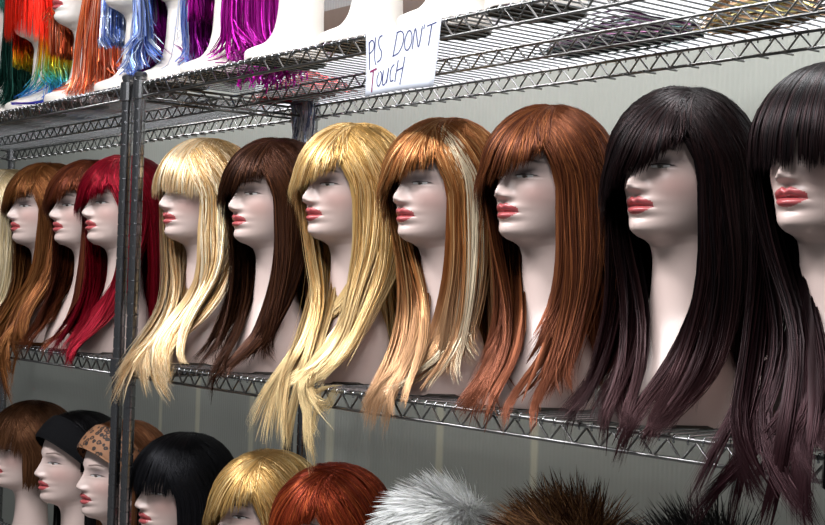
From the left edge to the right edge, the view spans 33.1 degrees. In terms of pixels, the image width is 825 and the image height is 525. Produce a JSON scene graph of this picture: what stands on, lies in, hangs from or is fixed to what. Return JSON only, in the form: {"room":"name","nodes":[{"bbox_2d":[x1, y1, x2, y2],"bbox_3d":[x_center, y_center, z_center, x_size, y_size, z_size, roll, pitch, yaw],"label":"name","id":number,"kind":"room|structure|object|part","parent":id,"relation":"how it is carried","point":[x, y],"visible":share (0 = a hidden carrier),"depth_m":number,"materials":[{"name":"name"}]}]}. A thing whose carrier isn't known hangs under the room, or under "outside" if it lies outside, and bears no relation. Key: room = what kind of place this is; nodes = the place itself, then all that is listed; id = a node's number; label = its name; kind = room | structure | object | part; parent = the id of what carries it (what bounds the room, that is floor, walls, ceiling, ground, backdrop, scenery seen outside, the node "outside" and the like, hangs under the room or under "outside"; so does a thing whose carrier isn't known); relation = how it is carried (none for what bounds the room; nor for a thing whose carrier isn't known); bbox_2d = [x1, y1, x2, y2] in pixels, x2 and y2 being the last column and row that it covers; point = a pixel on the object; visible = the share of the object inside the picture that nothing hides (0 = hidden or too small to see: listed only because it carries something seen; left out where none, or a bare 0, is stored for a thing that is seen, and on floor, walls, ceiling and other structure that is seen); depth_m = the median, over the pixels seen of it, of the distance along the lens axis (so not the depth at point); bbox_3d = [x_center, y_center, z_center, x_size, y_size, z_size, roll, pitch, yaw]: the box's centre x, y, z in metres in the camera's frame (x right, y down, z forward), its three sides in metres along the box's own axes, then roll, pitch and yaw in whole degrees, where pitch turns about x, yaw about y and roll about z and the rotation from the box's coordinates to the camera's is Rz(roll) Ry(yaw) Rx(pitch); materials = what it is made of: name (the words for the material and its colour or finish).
{"room":"wig shop","nodes":[
{"label":"wig shop","id":0,"kind":"room"},
{"bbox_2d":[0,0,824,524],"bbox_3d":[-0.093,0.034,3.525,0.080,3.050,11.000,3,-1,-38],"label":"wall","id":1,"kind":"structure","parent":0,"point":[492,464],"depth_m":3.14,"materials":[{"name":"grey paint"}]},
{"bbox_2d":[324,0,424,31],"bbox_3d":[-0.112,-0.617,3.506,0.019,0.080,11.000,3,-1,-38],"label":"trim","id":2,"kind":"structure","parent":1,"relation":"attached to","point":[333,18],"depth_m":3.58,"materials":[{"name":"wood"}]},
{"bbox_3d":[-2.006,1.446,2.047,4.647,0.050,11.000,3,-1,-38],"label":"floor","id":3,"kind":"structure","parent":0,"visible":0},
{"bbox_2d":[0,74,301,524],"bbox_3d":[-1.051,0.533,3.981,0.496,1.908,1.866,3,-1,-38],"label":"wire shelving unit","id":4,"kind":"object","parent":3,"relation":"on","point":[34,125],"visible":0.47,"depth_m":3.46,"materials":[{"name":"silver metal"}]},
{"bbox_3d":[-1.431,0.542,4.844,0.025,1.898,0.026,3,-1,-38],"label":"post","id":5,"kind":"part","parent":4,"relation":"part of","materials":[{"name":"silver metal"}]},
{"bbox_2d":[0,6,25,111],"bbox_3d":[-1.160,-0.612,3.992,0.218,0.416,0.156,3,-1,-43],"label":"bust","id":6,"kind":"object","parent":4,"relation":"on","point":[2,108],"visible":0.1,"depth_m":3.92,"materials":[{"name":"grey plastic"}]},
{"bbox_2d":[0,0,31,105],"bbox_3d":[-1.140,-0.624,4.019,0.274,0.424,0.276,2,-1,-14],"label":"wig","id":7,"kind":"object","parent":6,"relation":"on","point":[12,79],"visible":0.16,"depth_m":3.91,"materials":[{"name":"plastic"}]},
{"bbox_2d":[0,438,48,524],"bbox_3d":[-1.066,0.643,3.818,0.200,0.488,0.200,2,-1,8],"label":"bust","id":8,"kind":"object","parent":4,"relation":"on","point":[30,509],"visible":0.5,"depth_m":3.78,"materials":[{"name":"grey plastic"}]},
{"bbox_2d":[0,399,66,491],"bbox_3d":[-1.043,0.503,3.833,0.246,0.250,0.249,2,-1,6],"label":"wig","id":9,"kind":"object","parent":8,"relation":"on","point":[20,422],"visible":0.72,"depth_m":3.73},
{"bbox_2d":[5,0,62,110],"bbox_3d":[-0.994,-0.611,3.779,0.218,0.416,0.156,3,-1,-43],"label":"bust","id":10,"kind":"object","parent":4,"relation":"on","point":[8,106],"visible":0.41,"depth_m":3.72,"materials":[{"name":"grey plastic"}]},
{"bbox_2d":[3,0,102,112],"bbox_3d":[-0.977,-0.622,3.801,0.279,0.427,0.297,2,-1,-27],"label":"wig","id":11,"kind":"object","parent":10,"relation":"on","point":[54,68],"visible":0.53,"depth_m":3.69,"materials":[{"name":"plastic"}]},
{"bbox_2d":[7,190,66,342],"bbox_3d":[-1.009,-0.019,3.776,0.194,0.473,0.194,2,-1,7],"label":"bust","id":12,"kind":"object","parent":4,"relation":"on","point":[23,215],"visible":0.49,"depth_m":3.71,"materials":[{"name":"grey plastic"}]},
{"bbox_2d":[0,162,68,407],"bbox_3d":[-1.043,0.059,3.728,0.463,0.676,0.466,2,-1,5],"label":"wig","id":13,"kind":"object","parent":12,"relation":"on","point":[29,282],"visible":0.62,"depth_m":3.69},
{"bbox_2d":[34,440,83,524],"bbox_3d":[-0.879,0.644,3.576,0.200,0.488,0.200,2,-1,7],"label":"bust","id":14,"kind":"object","parent":4,"relation":"on","point":[59,473],"visible":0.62,"depth_m":3.52,"materials":[{"name":"grey plastic"}]},
{"bbox_2d":[35,415,85,464],"bbox_3d":[-0.857,0.499,3.593,0.234,0.212,0.209,3,-1,-38],"label":"headband","id":15,"kind":"object","parent":14,"relation":"on","point":[58,430],"visible":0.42,"depth_m":3.50,"materials":[{"name":"black fabric"}]},
{"bbox_2d":[53,410,109,524],"bbox_3d":[-0.843,0.630,3.591,0.263,0.496,0.302,3,-1,-38],"label":"wig","id":16,"kind":"object","parent":14,"relation":"on","point":[87,419],"visible":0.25,"depth_m":3.56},
{"bbox_2d":[43,186,81,348],"bbox_3d":[-0.841,-0.015,3.560,0.191,0.466,0.191,2,-1,7],"label":"bust","id":17,"kind":"object","parent":4,"relation":"on","point":[67,230],"visible":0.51,"depth_m":3.50,"materials":[{"name":"grey plastic"}]},
{"bbox_2d":[18,159,101,357],"bbox_3d":[-0.826,-0.011,3.547,0.328,0.513,0.258,3,-2,-45],"label":"wig","id":18,"kind":"object","parent":17,"relation":"on","point":[62,265],"visible":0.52,"depth_m":3.51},
{"bbox_2d":[10,344,124,362],"bbox_3d":[-1.041,0.227,3.987,0.471,0.013,1.782,3,-1,-38],"label":"grille","id":19,"kind":"object","parent":4,"relation":"attached to","point":[79,355],"depth_m":3.38,"materials":[{"name":"silver metal"}]},
{"bbox_2d":[44,0,108,108],"bbox_3d":[-0.833,-0.609,3.571,0.218,0.416,0.156,3,-1,-33],"label":"bust","id":20,"kind":"object","parent":4,"relation":"on","point":[67,12],"visible":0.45,"depth_m":3.51,"materials":[{"name":"grey plastic"}]},
{"bbox_2d":[40,0,123,99],"bbox_3d":[-0.807,-0.621,3.594,0.306,0.425,0.287,2,-1,-13],"label":"wig","id":21,"kind":"object","parent":20,"relation":"on","point":[101,67],"visible":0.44,"depth_m":3.50,"materials":[{"name":"plastic"}]},
{"bbox_2d":[76,450,121,524],"bbox_3d":[-0.725,0.645,3.379,0.200,0.488,0.200,2,-1,7],"label":"bust","id":22,"kind":"object","parent":4,"relation":"on","point":[93,484],"visible":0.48,"depth_m":3.32,"materials":[{"name":"grey plastic"}]},
{"bbox_2d":[77,424,141,471],"bbox_3d":[-0.703,0.500,3.396,0.234,0.212,0.209,3,-1,-38],"label":"headband","id":23,"kind":"object","parent":22,"relation":"on","point":[96,440],"visible":0.24,"depth_m":3.31,"materials":[{"name":"brown fabric"}]},
{"bbox_2d":[78,181,148,353],"bbox_3d":[-0.722,-0.014,3.407,0.192,0.467,0.192,2,-1,7],"label":"bust","id":24,"kind":"object","parent":4,"relation":"on","point":[101,214],"visible":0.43,"depth_m":3.35,"materials":[{"name":"grey plastic"}]},
{"bbox_2d":[44,154,171,369],"bbox_3d":[-0.728,-0.003,3.417,0.316,0.531,0.288,2,-1,-31],"label":"wig","id":25,"kind":"object","parent":24,"relation":"on","point":[88,315],"visible":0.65,"depth_m":3.35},
{"bbox_3d":[-0.671,0.534,3.118,0.025,1.898,0.026,3,-1,-38],"label":"post","id":26,"kind":"part","parent":4,"relation":"part of","materials":[{"name":"silver metal"}]},
{"bbox_2d":[94,0,162,97],"bbox_3d":[-0.652,-0.608,3.338,0.218,0.416,0.156,3,-1,-33],"label":"bust","id":27,"kind":"object","parent":4,"relation":"on","point":[125,7],"visible":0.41,"depth_m":3.29,"materials":[{"name":"grey plastic"}]},
{"bbox_2d":[98,0,208,92],"bbox_3d":[-0.621,-0.622,3.347,0.293,0.420,0.279,1,-1,24],"label":"wig","id":28,"kind":"object","parent":27,"relation":"on","point":[112,22],"visible":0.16,"depth_m":3.36,"materials":[{"name":"plastic"}]},
{"bbox_2d":[96,419,162,524],"bbox_3d":[-0.685,0.626,3.399,0.258,0.486,0.264,2,-1,-12],"label":"wig","id":29,"kind":"object","parent":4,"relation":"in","point":[145,433],"visible":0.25,"depth_m":3.35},
{"bbox_2d":[0,86,289,152],"bbox_3d":[-1.021,-0.393,3.999,0.471,0.013,1.782,3,-1,-38],"label":"wire shelf","id":30,"kind":"object","parent":4,"relation":"attached to","point":[74,121],"depth_m":3.80,"materials":[{"name":"silver metal"}]},
{"bbox_2d":[134,0,206,91],"bbox_3d":[-0.525,-0.607,3.175,0.218,0.416,0.156,3,-1,-43],"label":"bust","id":31,"kind":"object","parent":4,"relation":"on","point":[156,71],"visible":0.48,"depth_m":3.13,"materials":[{"name":"grey plastic"}]},
{"bbox_3d":[-0.548,-0.402,3.156,0.163,0.004,0.150,3,-1,-38],"label":"plate","id":32,"kind":"part","parent":31,"relation":"part of","materials":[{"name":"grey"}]},
{"bbox_2d":[120,0,242,85],"bbox_3d":[-0.513,-0.621,3.178,0.289,0.424,0.251,2,-1,-26],"label":"wig","id":33,"kind":"object","parent":31,"relation":"on","point":[147,40],"visible":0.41,"depth_m":3.13,"materials":[{"name":"plastic"}]},
{"bbox_3d":[-0.308,0.551,3.400,0.025,1.898,0.026,3,-1,-38],"label":"post","id":34,"kind":"part","parent":4,"relation":"part of","materials":[{"name":"silver metal"}]},
{"bbox_3d":[-1.172,-0.018,3.997,0.210,0.468,0.206,3,-1,-38],"label":"bust","id":35,"kind":"object","parent":4,"relation":"on","visible":0},
{"bbox_2d":[0,169,18,305],"bbox_3d":[-1.160,-0.011,3.986,0.329,0.520,0.266,3,-1,-38],"label":"wig","id":36,"kind":"object","parent":35,"relation":"on","point":[6,250],"visible":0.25,"depth_m":3.90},
{"bbox_2d":[119,0,824,524],"bbox_3d":[0.110,0.542,2.488,0.496,1.908,1.866,3,-1,-38],"label":"wire shelving unit","id":37,"kind":"object","parent":3,"relation":"on","point":[141,92],"visible":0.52,"depth_m":2.52,"materials":[{"name":"silver metal"}]},
{"bbox_3d":[-0.633,0.535,3.069,0.025,1.898,0.026,3,-1,-38],"label":"post","id":38,"kind":"part","parent":37,"relation":"part of","materials":[{"name":"silver metal"}]},
{"bbox_2d":[135,462,176,524],"bbox_3d":[-0.537,0.647,3.137,0.200,0.488,0.200,2,-1,8],"label":"bust","id":39,"kind":"object","parent":37,"relation":"on","point":[157,509],"visible":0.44,"depth_m":3.07,"materials":[{"name":"grey plastic"}]},
{"bbox_2d":[132,431,233,524],"bbox_3d":[-0.495,0.633,3.130,0.312,0.497,0.292,1,-1,28],"label":"wig","id":40,"kind":"object","parent":39,"relation":"on","point":[188,464],"visible":0.85,"depth_m":3.06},
{"bbox_2d":[159,179,232,364],"bbox_3d":[-0.476,-0.019,3.091,0.197,0.480,0.197,2,-1,8],"label":"bust","id":41,"kind":"object","parent":37,"relation":"on","point":[181,213],"visible":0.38,"depth_m":3.03,"materials":[{"name":"grey plastic"}]},
{"bbox_2d":[106,137,239,405],"bbox_3d":[-0.505,0.015,3.069,0.280,0.592,0.426,1,-1,27],"label":"wig","id":42,"kind":"object","parent":41,"relation":"on","point":[200,163],"visible":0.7,"depth_m":3.00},
{"bbox_3d":[-0.488,0.219,3.082,0.171,0.004,0.204,3,-1,-38],"label":"plate","id":43,"kind":"part","parent":41,"relation":"part of","materials":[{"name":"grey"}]},
{"bbox_2d":[180,0,256,82],"bbox_3d":[-0.393,-0.606,3.005,0.218,0.416,0.156,3,-1,-43],"label":"bust","id":44,"kind":"object","parent":37,"relation":"on","point":[201,62],"visible":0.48,"depth_m":2.95,"materials":[{"name":"grey plastic"}]},
{"bbox_3d":[-0.416,-0.401,2.987,0.163,0.004,0.150,3,-1,-38],"label":"plate","id":45,"kind":"part","parent":44,"relation":"part of","materials":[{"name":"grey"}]},
{"bbox_2d":[186,0,278,64],"bbox_3d":[-0.377,-0.620,3.025,0.269,0.422,0.276,1,-1,28],"label":"wig","id":46,"kind":"object","parent":44,"relation":"on","point":[258,21],"visible":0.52,"depth_m":2.92,"materials":[{"name":"plastic"}]},
{"bbox_2d":[218,498,260,524],"bbox_3d":[-0.318,0.649,2.855,0.200,0.488,0.200,2,-1,8],"label":"bust","id":47,"kind":"object","parent":37,"relation":"on","point":[246,516],"visible":0.24,"depth_m":2.79,"materials":[{"name":"grey plastic"}]},
{"bbox_2d":[202,448,311,524],"bbox_3d":[-0.296,0.508,2.870,0.272,0.247,0.231,3,-1,-38],"label":"wig","id":48,"kind":"object","parent":47,"relation":"on","point":[257,476],"visible":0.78,"depth_m":2.79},
{"bbox_2d":[220,173,301,373],"bbox_3d":[-0.297,-0.009,2.860,0.190,0.464,0.190,2,-1,7],"label":"bust","id":49,"kind":"object","parent":37,"relation":"on","point":[251,207],"visible":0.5,"depth_m":2.80,"materials":[{"name":"grey plastic"}]},
{"bbox_2d":[190,137,309,400],"bbox_3d":[-0.282,0.013,2.847,0.317,0.547,0.275,3,-1,-38],"label":"wig","id":50,"kind":"object","parent":49,"relation":"on","point":[276,157],"visible":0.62,"depth_m":2.78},
{"bbox_3d":[-0.309,0.221,2.852,0.165,0.004,0.197,3,-1,-38],"label":"plate","id":51,"kind":"part","parent":49,"relation":"part of","materials":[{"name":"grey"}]},
{"bbox_2d":[236,65,307,93],"bbox_3d":[-0.299,-0.391,2.905,0.128,0.059,0.221,3,-1,-38],"label":"bundle","id":52,"kind":"object","parent":37,"relation":"on","point":[273,78],"visible":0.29,"depth_m":2.90,"materials":[{"name":"plastic"}]},
{"bbox_2d":[244,0,326,69],"bbox_3d":[-0.231,-0.605,2.796,0.219,0.416,0.174,3,-1,-38],"label":"bust","id":53,"kind":"object","parent":37,"relation":"on","point":[299,23],"visible":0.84,"depth_m":2.75,"materials":[{"name":"grey plastic"}]},
{"bbox_3d":[-0.254,-0.400,2.779,0.163,0.004,0.150,3,-1,-38],"label":"plate","id":54,"kind":"part","parent":53,"relation":"part of","materials":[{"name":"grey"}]},
{"bbox_2d":[291,99,314,142],"bbox_3d":[-0.265,-0.336,3.344,0.022,0.121,0.094,3,-1,-38],"label":"post","id":55,"kind":"object","parent":37,"relation":"attached to","point":[302,126],"visible":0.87,"depth_m":3.33,"materials":[{"name":"metal"}]},
{"bbox_2d":[252,71,357,103],"bbox_3d":[-0.273,-0.428,3.304,0.160,0.074,0.394,3,-1,-38],"label":"bundle","id":56,"kind":"object","parent":37,"relation":"on","point":[304,71],"visible":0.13,"depth_m":3.26,"materials":[{"name":"plastic"}]},
{"bbox_3d":[-0.270,0.552,3.351,0.025,1.898,0.026,3,-1,-38],"label":"post","id":57,"kind":"part","parent":37,"relation":"part of","materials":[{"name":"silver metal"}]},
{"bbox_2d":[302,514,318,524],"bbox_3d":[-0.173,0.650,2.668,0.200,0.488,0.200,2,-1,7],"label":"bust","id":58,"kind":"object","parent":37,"relation":"on","point":[315,521],"visible":0.09,"depth_m":2.60,"materials":[{"name":"grey plastic"}]},
{"bbox_2d":[267,461,390,524],"bbox_3d":[-0.151,0.512,2.685,0.229,0.252,0.267,1,-2,44],"label":"wig","id":59,"kind":"object","parent":58,"relation":"on","point":[339,493],"visible":0.95,"depth_m":2.61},
{"bbox_2d":[302,161,388,384],"bbox_3d":[-0.129,-0.013,2.643,0.195,0.475,0.194,2,-1,7],"label":"bust","id":60,"kind":"object","parent":37,"relation":"on","point":[328,200],"visible":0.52,"depth_m":2.58,"materials":[{"name":"grey plastic"}]},
{"bbox_2d":[244,122,397,472],"bbox_3d":[-0.118,0.058,2.642,0.299,0.654,0.418,2,-1,16],"label":"wig","id":61,"kind":"object","parent":60,"relation":"on","point":[360,149],"visible":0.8,"depth_m":2.55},
{"bbox_3d":[-0.141,0.222,2.635,0.169,0.004,0.201,3,-1,-38],"label":"plate","id":62,"kind":"part","parent":60,"relation":"part of","materials":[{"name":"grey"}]},
{"bbox_2d":[318,0,402,55],"bbox_3d":[-0.070,-0.603,2.589,0.219,0.416,0.174,3,-1,-38],"label":"bust","id":63,"kind":"object","parent":37,"relation":"on","point":[364,16],"visible":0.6,"depth_m":2.54,"materials":[{"name":"grey plastic"}]},
{"bbox_3d":[-0.093,-0.398,2.572,0.163,0.004,0.150,3,-1,-38],"label":"plate","id":64,"kind":"part","parent":63,"relation":"part of","materials":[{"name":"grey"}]},
{"bbox_2d":[365,18,440,96],"bbox_3d":[-0.022,-0.340,2.316,0.010,0.113,0.207,3,-1,-38],"label":"paper sign","id":65,"kind":"object","parent":37,"relation":"attached to","point":[401,57],"visible":1,"depth_m":2.31,"materials":[{"name":"white paper"}]},
{"bbox_2d":[360,117,494,437],"bbox_3d":[0.055,0.022,2.407,0.319,0.558,0.251,3,-1,-38],"label":"wig","id":66,"kind":"object","parent":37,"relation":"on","point":[465,299],"visible":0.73,"depth_m":2.34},
{"bbox_2d":[393,153,484,396],"bbox_3d":[0.042,-0.006,2.425,0.190,0.463,0.190,2,-1,7],"label":"bust","id":67,"kind":"object","parent":37,"relation":"on","point":[420,200],"visible":0.34,"depth_m":2.36,"materials":[{"name":"grey plastic"}]},
{"bbox_3d":[0.029,0.223,2.417,0.165,0.004,0.196,3,-1,-38],"label":"plate","id":68,"kind":"part","parent":67,"relation":"part of","materials":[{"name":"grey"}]},
{"bbox_2d":[397,0,491,39],"bbox_3d":[0.077,-0.602,2.400,0.219,0.416,0.174,3,-1,-38],"label":"bust","id":69,"kind":"object","parent":37,"relation":"on","point":[430,9],"visible":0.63,"depth_m":2.33,"materials":[{"name":"grey plastic"}]},
{"bbox_3d":[0.054,-0.397,2.383,0.163,0.004,0.150,3,-1,-38],"label":"plate","id":70,"kind":"part","parent":69,"relation":"part of","materials":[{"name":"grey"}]},
{"bbox_2d":[144,0,824,107],"bbox_3d":[0.140,-0.383,2.506,0.471,0.013,1.782,3,-1,-38],"label":"grille","id":71,"kind":"object","parent":37,"relation":"attached to","point":[209,70],"depth_m":2.50,"materials":[{"name":"silver metal"}]},
{"bbox_2d":[166,364,823,463],"bbox_3d":[0.120,0.236,2.494,0.471,0.013,1.782,3,-1,-38],"label":"grille","id":72,"kind":"object","parent":37,"relation":"attached to","point":[546,414],"depth_m":2.14,"materials":[{"name":"silver metal"}]},
{"bbox_2d":[451,104,620,435],"bbox_3d":[0.218,0.004,2.196,0.313,0.521,0.260,3,-1,-41],"label":"wig","id":73,"kind":"object","parent":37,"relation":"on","point":[573,142],"visible":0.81,"depth_m":2.13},
{"bbox_2d":[485,0,587,22],"bbox_3d":[0.219,-0.601,2.218,0.219,0.416,0.174,3,-1,-38],"label":"bust","id":74,"kind":"object","parent":37,"relation":"on","point":[488,3],"visible":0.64,"depth_m":2.17,"materials":[{"name":"grey plastic"}]},
{"bbox_2d":[480,150,594,410],"bbox_3d":[0.203,-0.005,2.217,0.190,0.463,0.190,2,-1,7],"label":"bust","id":75,"kind":"object","parent":37,"relation":"on","point":[526,199],"visible":0.47,"depth_m":2.16,"materials":[{"name":"grey plastic"}]},
{"bbox_3d":[0.191,0.224,2.209,0.165,0.004,0.196,3,-1,-38],"label":"plate","id":76,"kind":"part","parent":75,"relation":"part of","materials":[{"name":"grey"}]},
{"bbox_2d":[532,8,705,58],"bbox_3d":[0.368,-0.416,2.489,0.130,0.060,0.384,3,-1,-38],"label":"bundle","id":77,"kind":"object","parent":37,"relation":"on","point":[607,11],"visible":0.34,"depth_m":2.45,"materials":[{"name":"metal"}]},
{"bbox_2d":[552,85,767,466],"bbox_3d":[0.367,0.015,2.006,0.320,0.546,0.328,3,-1,-38],"label":"wig","id":78,"kind":"object","parent":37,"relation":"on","point":[714,129],"visible":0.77,"depth_m":1.92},
{"bbox_2d":[601,138,736,428],"bbox_3d":[0.374,-0.004,1.997,0.191,0.465,0.191,2,-1,7],"label":"bust","id":79,"kind":"object","parent":37,"relation":"on","point":[661,201],"visible":0.42,"depth_m":1.94,"materials":[{"name":"grey plastic"}]},
{"bbox_3d":[0.362,0.226,1.989,0.166,0.004,0.197,3,-1,-38],"label":"plate","id":80,"kind":"part","parent":79,"relation":"part of","materials":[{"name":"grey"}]},
{"bbox_2d":[683,62,824,524],"bbox_3d":[0.567,0.046,1.752,0.357,0.614,0.366,1,-1,34],"label":"wig","id":81,"kind":"object","parent":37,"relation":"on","point":[777,288],"visible":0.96,"depth_m":1.73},
{"bbox_2d":[694,0,824,34],"bbox_3d":[0.569,-0.426,2.268,0.134,0.083,0.243,3,-1,-38],"label":"bundle","id":82,"kind":"object","parent":37,"relation":"on","point":[722,1],"visible":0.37,"depth_m":2.24,"materials":[{"name":"metal"}]},
{"bbox_2d":[759,107,824,447],"bbox_3d":[0.532,-0.006,1.794,0.193,0.470,0.193,2,-1,7],"label":"bust","id":83,"kind":"object","parent":37,"relation":"on","point":[799,191],"visible":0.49,"depth_m":1.74,"materials":[{"name":"grey plastic"}]},
{"bbox_2d":[809,0,824,14],"bbox_3d":[0.717,-0.420,2.048,0.135,0.073,0.308,3,-1,-38],"label":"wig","id":84,"kind":"object","parent":37,"relation":"on","point":[818,1],"visible":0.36,"depth_m":2.13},
{"bbox_3d":[0.395,0.655,1.949,0.219,0.488,0.215,3,-1,-38],"label":"bust","id":85,"kind":"object","parent":37,"relation":"on","visible":0},
{"bbox_2d":[620,486,778,524],"bbox_3d":[0.417,0.497,1.966,0.370,0.371,0.372,2,-1,16],"label":"wig","id":86,"kind":"object","parent":85,"relation":"on","point":[708,520],"visible":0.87,"depth_m":1.97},
{"bbox_3d":[0.037,0.652,2.410,0.219,0.488,0.215,3,-1,-38],"label":"bust","id":87,"kind":"object","parent":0,"visible":0},
{"bbox_2d":[365,464,503,524],"bbox_3d":[0.053,0.504,2.419,0.318,0.308,0.276,3,-1,-44],"label":"wig","id":88,"kind":"object","parent":87,"relation":"on","point":[436,500],"visible":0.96,"depth_m":2.37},
{"bbox_3d":[0.226,0.653,2.166,0.219,0.488,0.215,3,-1,-38],"label":"bust","id":89,"kind":"object","parent":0,"visible":0},
{"bbox_2d":[477,466,651,524],"bbox_3d":[0.242,0.496,2.180,0.374,0.363,0.342,2,-1,-29],"label":"wig","id":90,"kind":"object","parent":89,"relation":"on","point":[556,508],"visible":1,"depth_m":2.15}
]}

